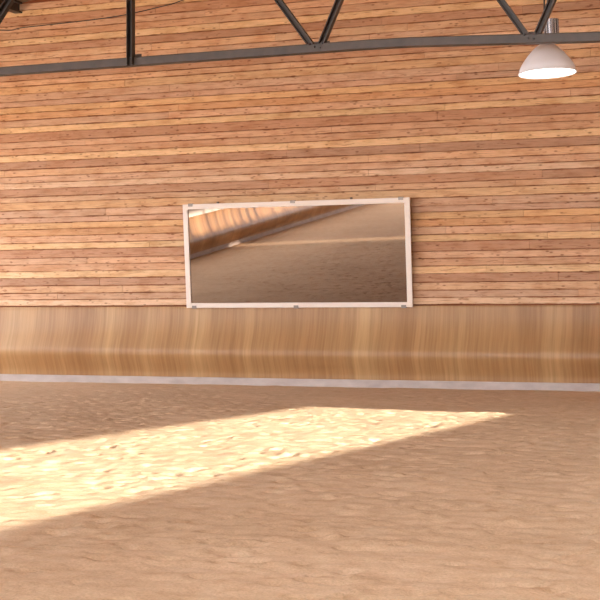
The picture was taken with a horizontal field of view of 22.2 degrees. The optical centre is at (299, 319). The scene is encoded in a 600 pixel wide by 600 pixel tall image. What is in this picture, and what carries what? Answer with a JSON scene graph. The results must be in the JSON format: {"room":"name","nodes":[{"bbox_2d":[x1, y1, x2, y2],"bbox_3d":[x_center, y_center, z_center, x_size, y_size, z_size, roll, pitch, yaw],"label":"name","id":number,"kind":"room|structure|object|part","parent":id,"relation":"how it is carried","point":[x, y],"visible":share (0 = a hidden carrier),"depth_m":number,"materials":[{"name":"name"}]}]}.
{"room":"sports facility","nodes":[
{"label":"sports facility","id":0,"kind":"room"},
{"bbox_2d":[0,0,599,306],"bbox_3d":[0.955,-3.130,30.293,27.000,9.500,0.241,0,0,22],"label":"wall","id":1,"kind":"structure","parent":0,"point":[498,169],"depth_m":30.62,"materials":[{"name":"brown wood"}]},
{"bbox_2d":[183,197,412,308],"bbox_3d":[-0.090,-1.315,30.463,4.874,2.164,0.327,0,0,22],"label":"mirror","id":2,"kind":"object","parent":1,"relation":"attached to","point":[350,252],"visible":1,"depth_m":30.39,"materials":[{"name":"beige mirror"}]},
{"bbox_3d":[-2.310,-1.301,31.330,0.108,1.915,0.030,0,5,22],"label":"frame rail","id":3,"kind":"part","parent":2,"relation":"part of","materials":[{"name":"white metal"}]},
{"bbox_3d":[-0.140,-2.307,30.341,4.874,0.104,0.030,0,5,22],"label":"frame rail","id":4,"kind":"part","parent":2,"relation":"part of","materials":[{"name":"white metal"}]},
{"bbox_3d":[-0.073,-0.298,30.504,4.874,0.098,0.030,0,5,22],"label":"frame rail","id":5,"kind":"part","parent":2,"relation":"part of","materials":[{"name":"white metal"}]},
{"bbox_3d":[2.095,-1.301,29.516,0.112,1.915,0.030,0,5,22],"label":"frame rail","id":6,"kind":"part","parent":2,"relation":"part of","materials":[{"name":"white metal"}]},
{"bbox_2d":[0,374,599,391],"bbox_3d":[0.903,1.321,30.168,26.600,0.299,0.112,0,0,22],"label":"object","id":7,"kind":"structure","parent":1,"relation":"attached to","point":[3,377],"depth_m":30.39,"materials":[{"name":"metal"}]},
{"bbox_2d":[0,305,599,382],"bbox_3d":[1.037,0.445,30.032,26.150,1.450,0.262,0,0,22],"label":"kickboard","id":8,"kind":"object","parent":1,"relation":"attached to","point":[478,343],"visible":1,"depth_m":30.33,"materials":[{"name":"brown wood"}]},
{"bbox_2d":[0,381,599,599],"bbox_3d":[-9.519,1.334,7.483,120.000,0.115,130.000,0,0,22],"label":"floor","id":9,"kind":"structure","parent":0,"point":[109,491],"depth_m":11.54,"materials":[{"name":"beige sand"}]},
{"bbox_3d":[-7.785,-7.041,9.067,27.100,1.918,46.250,0,0,22],"label":"ceiling","id":10,"kind":"structure","parent":0,"visible":0},
{"bbox_2d":[0,0,21,13],"bbox_3d":[-8.357,-6.745,27.534,0.180,0.240,11.965,0,0,22],"label":"purlin","id":11,"kind":"object","parent":10,"relation":"attached to","point":[14,8],"visible":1,"depth_m":32.86,"materials":[{"name":"brown wood"}]},
{"bbox_2d":[0,0,599,76],"bbox_3d":[-2.513,-5.519,21.870,26.560,4.602,0.192,0,0,22],"label":"roof truss","id":12,"kind":"object","parent":10,"relation":"attached to","point":[323,45],"visible":1,"depth_m":20.79,"materials":[{"name":"metal"}]},
{"bbox_2d":[0,0,182,30],"bbox_3d":[-3.285,-5.675,22.278,12.634,2.768,0.015,0,0,22],"label":"cable","id":13,"kind":"object","parent":12,"relation":"attached to","point":[180,0],"visible":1,"depth_m":22.18,"materials":[{"name":"black rubber"}]},
{"bbox_3d":[-2.410,-5.680,21.778,0.088,4.100,0.100,0,0,22],"label":"king post","id":14,"kind":"part","parent":12,"relation":"part of","materials":[{"name":"grey metal"}]},
{"bbox_2d":[518,44,576,78],"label":"pendant lamp","id":15,"kind":"object","parent":10,"relation":"hanging from","point":[544,61],"depth_m":20.07,"materials":[{"name":"white metal"}]},
{"bbox_3d":[3.272,-3.463,20.277,0.754,0.396,0.754,-3,-1,22],"label":"lamp shade","id":16,"kind":"part","parent":15,"relation":"part of","materials":[{"name":"white metal"}]},
{"bbox_2d":[520,69,574,77],"bbox_3d":[3.280,-3.277,20.273,0.730,0.012,0.730,-3,-1,22],"label":"diffuser","id":17,"kind":"object","parent":15,"relation":"attached to","point":[524,73],"depth_m":20.28,"materials":[{"name":"white plastic"}]},
{"bbox_2d":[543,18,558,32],"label":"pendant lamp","id":18,"kind":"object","parent":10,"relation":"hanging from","point":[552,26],"depth_m":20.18,"materials":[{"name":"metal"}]}
]}

